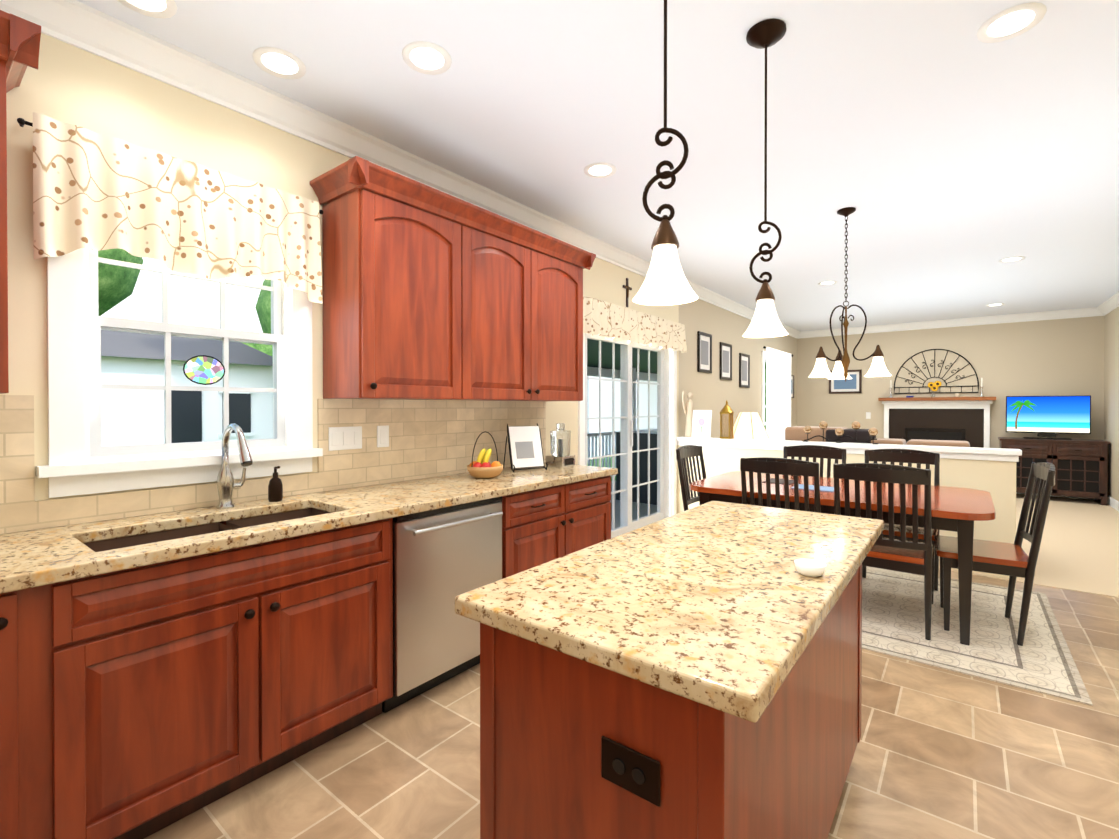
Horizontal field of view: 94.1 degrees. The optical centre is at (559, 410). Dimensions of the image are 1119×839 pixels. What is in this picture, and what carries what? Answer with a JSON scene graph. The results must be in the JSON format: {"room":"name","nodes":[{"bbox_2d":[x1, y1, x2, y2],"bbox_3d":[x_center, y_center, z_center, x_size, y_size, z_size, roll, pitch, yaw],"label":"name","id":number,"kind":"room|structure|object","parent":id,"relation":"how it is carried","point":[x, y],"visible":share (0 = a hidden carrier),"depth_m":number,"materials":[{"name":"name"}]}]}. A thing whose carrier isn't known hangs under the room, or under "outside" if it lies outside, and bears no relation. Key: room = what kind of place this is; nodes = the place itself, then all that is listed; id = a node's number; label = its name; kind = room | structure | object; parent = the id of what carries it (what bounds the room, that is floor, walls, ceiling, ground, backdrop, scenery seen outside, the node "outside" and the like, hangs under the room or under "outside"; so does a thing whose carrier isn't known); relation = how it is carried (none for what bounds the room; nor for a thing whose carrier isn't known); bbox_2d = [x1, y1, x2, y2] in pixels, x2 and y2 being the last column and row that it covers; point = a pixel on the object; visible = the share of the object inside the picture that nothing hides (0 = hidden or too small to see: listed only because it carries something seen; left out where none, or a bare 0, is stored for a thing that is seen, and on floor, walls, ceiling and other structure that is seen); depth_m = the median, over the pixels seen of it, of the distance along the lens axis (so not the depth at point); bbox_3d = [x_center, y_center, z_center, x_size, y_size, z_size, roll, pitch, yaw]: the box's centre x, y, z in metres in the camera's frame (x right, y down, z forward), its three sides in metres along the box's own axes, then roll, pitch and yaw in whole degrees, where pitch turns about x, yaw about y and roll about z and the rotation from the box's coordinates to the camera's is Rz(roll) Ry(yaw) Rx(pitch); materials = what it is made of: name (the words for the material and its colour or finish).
{"room":"dining room and kitchen","nodes":[
{"label":"dining room and kitchen","id":0,"kind":"room"},
{"bbox_2d":[0,33,796,533],"bbox_3d":[0.979,-0.073,5.473,0.150,2.740,11.590,0,1,38],"label":"wall","id":1,"kind":"structure","parent":0,"point":[76,85],"depth_m":2.11,"materials":[{"name":"beige paint"}]},
{"bbox_2d":[0,10,40,393],"bbox_3d":[-1.957,-0.575,1.235,0.410,1.055,0.993,0,1,38],"label":"upper cabinet","id":2,"kind":"object","parent":1,"relation":"attached to","point":[19,44],"visible":1,"depth_m":1.50,"materials":[{"name":"brown wood"}]},
{"bbox_2d":[17,112,322,303],"bbox_3d":[-1.457,-0.749,2.118,0.097,0.490,1.040,0,1,38],"label":"valance","id":3,"kind":"object","parent":1,"relation":"attached to","point":[92,190],"visible":0.98,"depth_m":2.02,"materials":[{"name":"fabric"}]},
{"bbox_2d":[36,248,322,497],"bbox_3d":[-1.531,-0.320,2.198,0.210,1.240,0.980,0,1,38],"label":"kitchen window","id":4,"kind":"structure","parent":1,"relation":"in","point":[81,460],"depth_m":2.05,"materials":[{"name":"white wood"}]},
{"bbox_2d":[0,395,545,533],"bbox_3d":[-1.266,0.173,2.459,0.010,0.458,3.766,0,1,38],"label":"backsplash","id":5,"kind":"structure","parent":1,"relation":"attached to","point":[431,438],"depth_m":2.66,"materials":[{"name":"beige tile"}]},
{"bbox_2d":[329,426,361,450],"bbox_3d":[-1.093,0.144,2.665,0.008,0.117,0.180,0,1,38],"label":"light switch","id":6,"kind":"object","parent":5,"relation":"attached to","point":[344,438],"depth_m":2.66,"materials":[{"name":"white plastic"}]},
{"bbox_2d":[377,425,388,446],"bbox_3d":[-0.961,0.142,2.836,0.008,0.117,0.072,0,1,38],"label":"outlet","id":7,"kind":"object","parent":5,"relation":"attached to","point":[382,431],"depth_m":2.83,"materials":[{"name":"white plastic"}]},
{"bbox_2d":[318,160,473,399],"bbox_3d":[-0.832,-0.583,2.733,0.346,1.050,0.668,0,1,38],"label":"upper cabinet","id":8,"kind":"object","parent":1,"relation":"attached to","point":[430,293],"depth_m":2.53,"materials":[{"name":"brown wood"}]},
{"bbox_2d":[0,0,799,338],"bbox_3d":[1.072,-1.383,5.391,0.085,0.118,11.290,0,1,38],"label":"crown molding","id":9,"kind":"structure","parent":1,"relation":"attached to","point":[90,30],"depth_m":2.34,"materials":[{"name":"white wood"}]},
{"bbox_2d":[474,208,585,400],"bbox_3d":[-0.334,-0.588,3.371,0.346,1.050,1.214,0,1,38],"label":"upper cabinet","id":10,"kind":"object","parent":1,"relation":"attached to","point":[528,286],"depth_m":3.24,"materials":[{"name":"brown wood"}]},
{"bbox_2d":[578,333,676,537],"bbox_3d":[0.660,0.245,5.045,0.174,2.110,1.840,0,1,38],"label":"sliding door","id":11,"kind":"structure","parent":1,"relation":"in","point":[666,416],"depth_m":5.21,"materials":[{"name":"white wood"}]},
{"bbox_2d":[623,278,631,306],"bbox_3d":[0.639,-1.104,4.887,0.020,0.270,0.150,0,1,38],"label":"cross","id":12,"kind":"object","parent":1,"relation":"attached to","point":[627,287],"visible":0.96,"depth_m":4.88,"materials":[{"name":"brown wood"}]},
{"bbox_2d":[583,295,686,352],"bbox_3d":[0.764,-0.781,4.970,0.097,0.317,2.050,0,1,38],"label":"valance","id":13,"kind":"object","parent":1,"relation":"attached to","point":[612,320],"visible":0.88,"depth_m":4.85,"materials":[{"name":"fabric"}]},
{"bbox_2d":[697,331,711,372],"bbox_3d":[1.771,-0.699,6.341,0.022,0.480,0.400,0,1,38],"label":"picture","id":14,"kind":"object","parent":1,"relation":"attached to","point":[704,352],"visible":1,"depth_m":6.33,"materials":[{"name":"white"}]},
{"bbox_2d":[720,342,731,379],"bbox_3d":[2.207,-0.643,6.902,0.022,0.480,0.400,0,1,38],"label":"picture","id":15,"kind":"object","parent":1,"relation":"attached to","point":[725,361],"visible":1,"depth_m":6.89,"materials":[{"name":"white"}]},
{"bbox_2d":[739,353,749,387],"bbox_3d":[2.662,-0.567,7.486,0.022,0.480,0.400,0,1,38],"label":"picture","id":16,"kind":"object","parent":1,"relation":"attached to","point":[744,370],"visible":0.98,"depth_m":7.49,"materials":[{"name":"white"}]},
{"bbox_2d":[761,351,765,426],"bbox_3d":[3.488,-0.050,8.646,0.210,1.770,1.240,0,1,38],"label":"living room window","id":17,"kind":"structure","parent":1,"relation":"in","point":[763,383],"depth_m":8.16,"materials":[{"name":"white"}]},
{"bbox_2d":[763,346,792,439],"bbox_3d":[3.613,0.133,8.563,0.056,2.225,1.660,0,1,38],"label":"curtain","id":18,"kind":"object","parent":17,"relation":"hanging from","point":[778,392],"visible":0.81,"depth_m":8.41,"materials":[{"name":"white fabric"}]},
{"bbox_2d":[791,375,793,397],"bbox_3d":[4.240,-0.432,9.515,0.022,0.420,0.300,0,1,38],"label":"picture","id":19,"kind":"object","parent":1,"relation":"attached to","point":[792,386],"visible":0.52,"depth_m":9.57,"materials":[{"name":"white"}]},
{"bbox_2d":[77,0,1118,331],"bbox_3d":[2.644,-1.484,4.166,4.370,0.100,11.590,0,1,38],"label":"ceiling","id":20,"kind":"structure","parent":0,"point":[945,152],"depth_m":2.57,"materials":[{"name":"white paint"}]},
{"bbox_2d":[117,0,176,18],"bbox_3d":[-1.427,-1.412,1.779,0.194,0.007,0.194,0,0,29],"label":"recessed light","id":21,"kind":"object","parent":20,"relation":"in","point":[163,9],"depth_m":1.82,"materials":[{"name":"white"}]},
{"bbox_2d":[252,47,305,78],"bbox_3d":[-1.142,-1.415,2.128,0.194,0.007,0.194,0,0,11],"label":"recessed light","id":22,"kind":"object","parent":20,"relation":"in","point":[275,63],"depth_m":2.12,"materials":[{"name":"white plastic"}]},
{"bbox_2d":[402,41,451,74],"bbox_3d":[-0.533,-1.415,2.097,0.194,0.007,0.194,0,0,11],"label":"recessed light","id":23,"kind":"object","parent":20,"relation":"in","point":[429,58],"depth_m":2.09,"materials":[{"name":"white"}]},
{"bbox_2d":[584,162,616,177],"bbox_3d":[0.241,-1.422,3.091,0.194,0.007,0.194,0,0,-7],"label":"recessed light","id":24,"kind":"object","parent":20,"relation":"in","point":[601,170],"depth_m":3.09,"materials":[{"name":"white"}]},
{"bbox_2d":[633,0,697,304],"bbox_3d":[0.265,-0.846,1.302,0.162,1.134,0.162,0,1,38],"label":"pendant light","id":25,"kind":"object","parent":20,"relation":"hanging from","point":[665,282],"visible":1,"depth_m":1.29,"materials":[{"name":"white glass"}]},
{"bbox_2d":[743,18,787,337],"bbox_3d":[0.775,-0.850,1.957,0.162,1.134,0.162,0,1,38],"label":"pendant light","id":26,"kind":"object","parent":20,"relation":"hanging from","point":[765,34],"visible":1,"depth_m":1.94,"materials":[{"name":"white glass"}]},
{"bbox_2d":[818,281,836,284],"bbox_3d":[3.041,-1.442,5.905,0.194,0.007,0.194,0,0,29],"label":"recessed light","id":27,"kind":"object","parent":20,"relation":"in","point":[825,282],"depth_m":5.91,"materials":[{"name":"white"}]},
{"bbox_2d":[809,207,891,381],"bbox_3d":[2.090,-0.818,3.718,0.495,1.224,0.512,0,1,38],"label":"dining chandelier","id":28,"kind":"object","parent":20,"relation":"hanging from","point":[878,368],"visible":1,"depth_m":3.69,"materials":[{"name":"brown metal"}]},
{"bbox_2d":[986,303,1003,305],"bbox_3d":[6.004,-1.451,7.171,0.194,0.007,0.194,0,0,29],"label":"recessed light","id":29,"kind":"object","parent":20,"relation":"in","point":[997,304],"depth_m":7.15,"materials":[{"name":"white"}]},
{"bbox_2d":[976,2,1046,42],"bbox_3d":[1.650,-1.413,1.905,0.194,0.007,0.194,0,0,29],"label":"recessed light","id":30,"kind":"object","parent":20,"relation":"in","point":[1018,21],"depth_m":1.90,"materials":[{"name":"white"}]},
{"bbox_2d":[999,256,1024,262],"bbox_3d":[4.306,-1.435,4.958,0.194,0.007,0.194,0,0,11],"label":"recessed light","id":31,"kind":"object","parent":20,"relation":"in","point":[1010,259],"depth_m":4.96,"materials":[{"name":"white"}]},
{"bbox_2d":[144,570,1118,838],"bbox_3d":[0.970,1.371,2.036,4.370,0.100,6.140,0,1,38],"label":"floor","id":32,"kind":"structure","parent":0,"point":[942,754],"depth_m":1.93,"materials":[{"name":"beige tile"}]},
{"bbox_2d":[0,585,51,838],"bbox_3d":[-1.687,0.889,1.425,0.616,0.874,0.305,0,1,38],"label":"base cabinet","id":33,"kind":"object","parent":32,"relation":"on","point":[25,778],"depth_m":1.35,"materials":[{"name":"brown wood"}]},
{"bbox_2d":[48,532,392,838],"bbox_3d":[-1.265,0.977,1.968,0.616,0.690,1.070,0,1,38],"label":"base cabinet","id":34,"kind":"object","parent":32,"relation":"on","point":[142,702],"depth_m":1.65,"materials":[{"name":"brown wood"}]},
{"bbox_2d":[500,476,610,578],"bbox_3d":[-0.209,0.875,3.323,0.616,0.874,1.072,0,1,38],"label":"base cabinet","id":35,"kind":"object","parent":32,"relation":"on","point":[540,526],"depth_m":3.04,"materials":[{"name":"brown wood"}]},
{"bbox_2d":[0,462,617,593],"bbox_3d":[-1.010,0.425,2.262,0.652,0.040,3.766,0,1,38],"label":"countertop","id":36,"kind":"structure","parent":35,"relation":"on","point":[37,557],"depth_m":1.84,"materials":[{"name":"stone"}]},
{"bbox_2d":[84,508,328,551],"bbox_3d":[-1.234,0.535,1.934,0.362,0.174,0.812,0,1,38],"label":"sink","id":37,"kind":"object","parent":36,"relation":"in","point":[110,544],"visible":0.02,"depth_m":2.01,"materials":[{"name":"brown"}]},
{"bbox_2d":[216,424,252,508],"bbox_3d":[-1.300,0.230,2.124,0.266,0.352,0.109,0,1,38],"label":"faucet","id":38,"kind":"object","parent":36,"relation":"on","point":[226,485],"visible":1,"depth_m":2.15,"materials":[{"name":"silver metal"}]},
{"bbox_2d":[268,466,282,501],"bbox_3d":[-1.262,0.325,2.315,0.065,0.158,0.057,0,1,38],"label":"soap dispenser","id":39,"kind":"object","parent":36,"relation":"on","point":[275,489],"visible":1,"depth_m":2.30,"materials":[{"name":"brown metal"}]},
{"bbox_2d":[467,431,502,478],"bbox_3d":[-0.441,0.262,3.089,0.216,0.272,0.215,0,1,38],"label":"fruit basket","id":40,"kind":"object","parent":36,"relation":"on","point":[482,467],"visible":1,"depth_m":3.03,"materials":[{"name":"brown wicker"}]},
{"bbox_2d":[503,424,547,471],"bbox_3d":[-0.235,0.241,3.435,0.248,0.305,0.207,0,0,-32],"label":"cookbook stand","id":41,"kind":"object","parent":36,"relation":"on","point":[525,448],"visible":1,"depth_m":3.40,"materials":[{"name":"black metal"}]},
{"bbox_2d":[546,423,574,467],"bbox_3d":[0.001,0.243,3.654,0.153,0.301,0.175,0,1,38],"label":"food processor","id":42,"kind":"object","parent":36,"relation":"on","point":[560,456],"visible":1,"depth_m":3.60,"materials":[{"name":"silver metal"}]},
{"bbox_2d":[329,497,502,712],"bbox_3d":[-0.703,0.881,2.619,0.649,0.872,0.634,0,1,38],"label":"dishwasher","id":43,"kind":"object","parent":35,"relation":"in","point":[443,558],"visible":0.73,"depth_m":2.38,"materials":[{"name":"silver metal"}]},
{"bbox_2d":[480,564,861,838],"bbox_3d":[0.468,0.888,1.563,0.575,0.874,1.427,0,1,38],"label":"kitchen island","id":44,"kind":"object","parent":32,"relation":"on","point":[571,747],"visible":0.48,"depth_m":1.04,"materials":[{"name":"brown wood"}]},
{"bbox_2d":[455,501,883,722],"bbox_3d":[0.485,0.430,1.545,0.660,0.040,1.500,0,1,38],"label":"island countertop","id":45,"kind":"structure","parent":44,"relation":"on","point":[726,607],"depth_m":1.14,"materials":[{"name":"stone"}]},
{"bbox_2d":[794,559,825,576],"bbox_3d":[0.629,0.397,1.306,0.074,0.028,0.074,0,1,38],"label":"bowl","id":46,"kind":"object","parent":45,"relation":"on","point":[810,567],"visible":1,"depth_m":1.29,"materials":[{"name":"white ceramic"}]},
{"bbox_2d":[862,566,1092,705],"bbox_3d":[1.957,1.305,3.751,2.420,0.008,1.740,0,1,38],"label":"dining rug","id":47,"kind":"object","parent":32,"relation":"on","point":[1040,660],"visible":0.36,"depth_m":3.02,"materials":[{"name":"beige fabric"}]},
{"bbox_2d":[676,445,706,510],"bbox_3d":[1.275,0.796,4.241,0.543,1.001,0.488,0,1,38],"label":"chair","id":48,"kind":"object","parent":47,"relation":"on","point":[684,453],"visible":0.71,"depth_m":4.36,"materials":[{"name":"brown wood"}]},
{"bbox_2d":[740,457,820,512],"bbox_3d":[1.542,0.802,3.524,0.488,1.001,0.543,0,1,38],"label":"chair","id":49,"kind":"object","parent":47,"relation":"on","point":[785,467],"visible":0.46,"depth_m":3.31,"materials":[{"name":"brown wood"}]},
{"bbox_2d":[783,445,845,477],"bbox_3d":[1.990,0.797,4.180,0.488,1.001,0.543,0,1,38],"label":"chair","id":50,"kind":"object","parent":47,"relation":"on","point":[814,452],"visible":0.31,"depth_m":4.35,"materials":[{"name":"brown wood"}]},
{"bbox_2d":[689,471,995,645],"bbox_3d":[1.937,0.925,3.714,1.770,0.751,1.100,0,1,38],"label":"dining table","id":51,"kind":"object","parent":47,"relation":"on","point":[959,511],"visible":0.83,"depth_m":3.23,"materials":[{"name":"brown wood"}]},
{"bbox_2d":[763,478,840,491],"bbox_3d":[1.773,0.545,3.826,0.530,0.006,0.440,0,1,38],"label":"books","id":52,"kind":"object","parent":51,"relation":"on","point":[822,488],"visible":0.46,"depth_m":3.71,"materials":[{"name":"blue"}]},
{"bbox_2d":[833,463,932,639],"bbox_3d":[1.984,0.804,3.180,0.488,1.001,0.543,0,1,38],"label":"chair","id":53,"kind":"object","parent":47,"relation":"on","point":[903,554],"visible":0.69,"depth_m":2.96,"materials":[{"name":"brown wood"}]},
{"bbox_2d":[862,449,939,603],"bbox_3d":[2.471,0.800,3.805,0.488,1.001,0.543,0,1,38],"label":"chair","id":54,"kind":"object","parent":47,"relation":"on","point":[908,456],"visible":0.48,"depth_m":3.88,"materials":[{"name":"brown wood"}]},
{"bbox_2d":[934,462,1055,645],"bbox_3d":[2.599,0.804,3.137,0.543,1.001,0.488,0,0,34],"label":"chair","id":55,"kind":"object","parent":47,"relation":"on","point":[1014,561],"visible":1,"depth_m":3.06,"materials":[{"name":"brown wood"}]},
{"bbox_2d":[797,316,1104,447],"bbox_3d":[6.159,-0.096,8.689,4.070,2.740,0.150,0,1,38],"label":"wall","id":56,"kind":"structure","parent":0,"point":[1059,357],"depth_m":8.26,"materials":[{"name":"beige paint"}]},
{"bbox_2d":[829,370,861,393],"bbox_3d":[5.138,-0.511,9.369,0.520,0.420,0.022,0,1,38],"label":"framed picture","id":57,"kind":"object","parent":56,"relation":"attached to","point":[842,386],"visible":0.69,"depth_m":9.34,"materials":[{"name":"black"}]},
{"bbox_2d":[866,412,870,418],"bbox_3d":[5.431,0.094,9.156,0.070,0.115,0.006,0,1,38],"label":"electrical outlet plate","id":58,"kind":"object","parent":56,"relation":"attached to","point":[868,415],"visible":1,"depth_m":9.14,"materials":[{"name":"white plastic"}]},
{"bbox_2d":[894,349,978,393],"bbox_3d":[6.162,-0.643,8.552,1.136,0.732,0.045,0,1,38],"label":"decor","id":59,"kind":"object","parent":56,"relation":"attached to","point":[935,385],"visible":1,"depth_m":8.54,"materials":[{"name":"black metal"}]},
{"bbox_2d":[800,307,1095,337],"bbox_3d":[6.079,-1.406,8.594,3.870,0.118,0.085,0,1,38],"label":"crown molding","id":60,"kind":"structure","parent":56,"relation":"attached to","point":[1083,312],"depth_m":8.30,"materials":[{"name":"white wood"}]},
{"bbox_2d":[1016,492,1093,499],"bbox_3d":[7.252,1.218,7.743,1.130,0.118,0.014,0,1,38],"label":"baseboard","id":61,"kind":"structure","parent":56,"relation":"attached to","point":[1016,492],"depth_m":7.60,"materials":[{"name":"white"}]},
{"bbox_2d":[939,494,1118,597],"bbox_3d":[4.530,1.337,6.608,4.370,0.104,5.450,0,1,38],"label":"floor carpet","id":62,"kind":"object","parent":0,"point":[1079,549],"depth_m":4.92,"materials":[{"name":"beige carpet"}]},
{"bbox_2d":[676,436,1021,577],"bbox_3d":[2.453,0.801,4.921,2.860,1.000,0.190,0,1,38],"label":"wall","id":63,"kind":"structure","parent":62,"relation":"on","point":[992,471],"depth_m":4.27,"materials":[{"name":"beige paint"}]},
{"bbox_2d":[682,391,693,436],"bbox_3d":[1.439,0.044,5.730,0.128,0.500,0.232,0,1,38],"label":"angel figurine","id":64,"kind":"object","parent":63,"relation":"on","point":[688,407],"visible":0.94,"depth_m":5.69,"materials":[{"name":"beige ceramic"}]},
{"bbox_2d":[692,410,711,437],"bbox_3d":[1.530,0.147,5.604,0.210,0.298,0.048,0,1,38],"label":"card","id":65,"kind":"object","parent":63,"relation":"on","point":[701,424],"visible":1,"depth_m":5.60,"materials":[{"name":"white paper"}]},
{"bbox_2d":[720,400,733,438],"bbox_3d":[1.754,0.096,5.460,0.150,0.400,0.150,0,1,38],"label":"lantern","id":66,"kind":"object","parent":63,"relation":"on","point":[726,421],"visible":1,"depth_m":5.44,"materials":[{"name":"gold metal"}]},
{"bbox_2d":[802,421,878,443],"bbox_3d":[2.587,0.200,4.812,0.620,0.203,0.076,0,1,38],"label":"candelabra","id":67,"kind":"object","parent":63,"relation":"on","point":[855,425],"visible":1,"depth_m":4.79,"materials":[{"name":"black metal"}]},
{"bbox_2d":[785,426,969,446],"bbox_3d":[3.132,0.732,5.175,1.900,1.126,0.924,0,1,38],"label":"sofa","id":68,"kind":"object","parent":62,"relation":"on","point":[795,433],"visible":0.06,"depth_m":4.90,"materials":[{"name":"brown fabric"}]},
{"bbox_2d":[878,397,995,447],"bbox_3d":[6.111,0.531,8.494,1.540,1.481,0.220,0,1,38],"label":"fireplace","id":69,"kind":"object","parent":62,"relation":"on","point":[946,418],"visible":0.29,"depth_m":8.46,"materials":[{"name":"white"}]},
{"bbox_2d":[888,378,984,397],"bbox_3d":[6.111,-0.360,8.488,1.276,0.300,0.076,0,1,38],"label":"candlesticks","id":70,"kind":"object","parent":69,"relation":"on","point":[956,394],"visible":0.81,"depth_m":8.48,"materials":[{"name":"silver metal"}]},
{"bbox_2d":[998,437,1109,505],"bbox_3d":[7.068,0.848,7.503,1.130,0.861,0.494,0,1,38],"label":"tv stand","id":71,"kind":"object","parent":62,"relation":"on","point":[1081,467],"visible":0.79,"depth_m":7.22,"materials":[{"name":"brown wood"}]},
{"bbox_2d":[1006,395,1090,439],"bbox_3d":[7.048,0.104,7.529,0.900,0.624,0.190,0,1,38],"label":"tv","id":72,"kind":"object","parent":71,"relation":"on","point":[1045,417],"visible":1,"depth_m":7.51,"materials":[{"name":"black plastic"}]},
{"bbox_3d":[1.981,0.977,5.961,0.540,0.626,0.540,0,1,38],"label":"end table","id":73,"kind":"object","parent":62,"relation":"on","visible":0},
{"bbox_2d":[733,412,769,438],"bbox_3d":[2.123,0.343,5.846,0.458,0.640,0.397,0,1,38],"label":"table lamp","id":74,"kind":"object","parent":73,"relation":"on","point":[748,425],"visible":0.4,"depth_m":5.72,"materials":[{"name":"white fabric"}]},
{"bbox_2d":[1104,307,1118,500],"bbox_3d":[4.309,-0.054,2.880,0.150,2.740,11.590,0,1,38],"label":"wall","id":75,"kind":"structure","parent":0,"point":[1111,387],"depth_m":6.97,"materials":[{"name":"beige paint"}]},
{"bbox_2d":[1096,291,1118,315],"bbox_3d":[4.216,-1.366,2.943,0.085,0.118,11.290,0,1,38],"label":"crown molding","id":76,"kind":"structure","parent":75,"relation":"attached to","point":[1112,303],"depth_m":6.95,"materials":[{"name":"white wood"}]},
{"bbox_2d":[1107,495,1118,511],"bbox_3d":[5.470,1.241,4.514,0.014,0.118,7.300,0,1,38],"label":"baseboard","id":77,"kind":"structure","parent":75,"relation":"attached to","point":[1112,502],"depth_m":6.84,"materials":[{"name":"white wood"}]},
{"label":"outside","id":78,"kind":"structure","parent":0,"visible":0},
{"bbox_2d":[587,425,765,480],"bbox_3d":[-19.718,1.589,27.742,59.840,0.200,80.000,0,1,38],"label":"lawn","id":79,"kind":"structure","parent":78,"point":[608,462],"depth_m":15.68,"materials":[{"name":"green plant"}]},
{"bbox_2d":[98,248,142,315],"bbox_3d":[-22.586,-4.301,20.753,8.335,11.678,8.650,0,1,38],"label":"tree","id":80,"kind":"object","parent":79,"relation":"on","point":[116,285],"visible":0.02,"depth_m":21.43,"materials":[{"name":"green plant"}]},
{"bbox_2d":[101,330,272,445],"bbox_3d":[-15.150,-0.435,13.525,9.300,4.050,12.000,0,1,38],"label":"house","id":81,"kind":"structure","parent":79,"relation":"on","point":[132,417],"depth_m":13.59,"materials":[{"name":"white"}]},
{"bbox_2d":[255,279,270,333],"bbox_3d":[-5.923,-2.341,14.887,4.776,7.842,4.599,0,1,38],"label":"tree","id":82,"kind":"object","parent":79,"relation":"on","point":[263,307],"visible":0.04,"depth_m":13.34,"materials":[{"name":"green plant"}]},
{"bbox_2d":[241,342,765,421],"bbox_3d":[-4.043,-2.189,28.184,56.000,7.350,100.000,0,1,38],"label":"hedge","id":83,"kind":"object","parent":79,"relation":"on","point":[266,349],"depth_m":43.87,"materials":[{"name":"green plant"}]},
{"bbox_2d":[587,376,656,456],"bbox_3d":[0.963,-1.560,24.037,9.800,6.150,12.400,0,1,38],"label":"house","id":84,"kind":"structure","parent":79,"relation":"on","point":[593,402],"depth_m":17.66,"materials":[{"name":"white"}]},
{"bbox_2d":[587,339,656,529],"bbox_3d":[1.325,0.182,8.368,2.840,2.890,9.100,0,1,38],"label":"porch","id":85,"kind":"object","parent":79,"relation":"on","point":[593,358],"visible":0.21,"depth_m":7.92,"materials":[{"name":"grey"}]}
]}

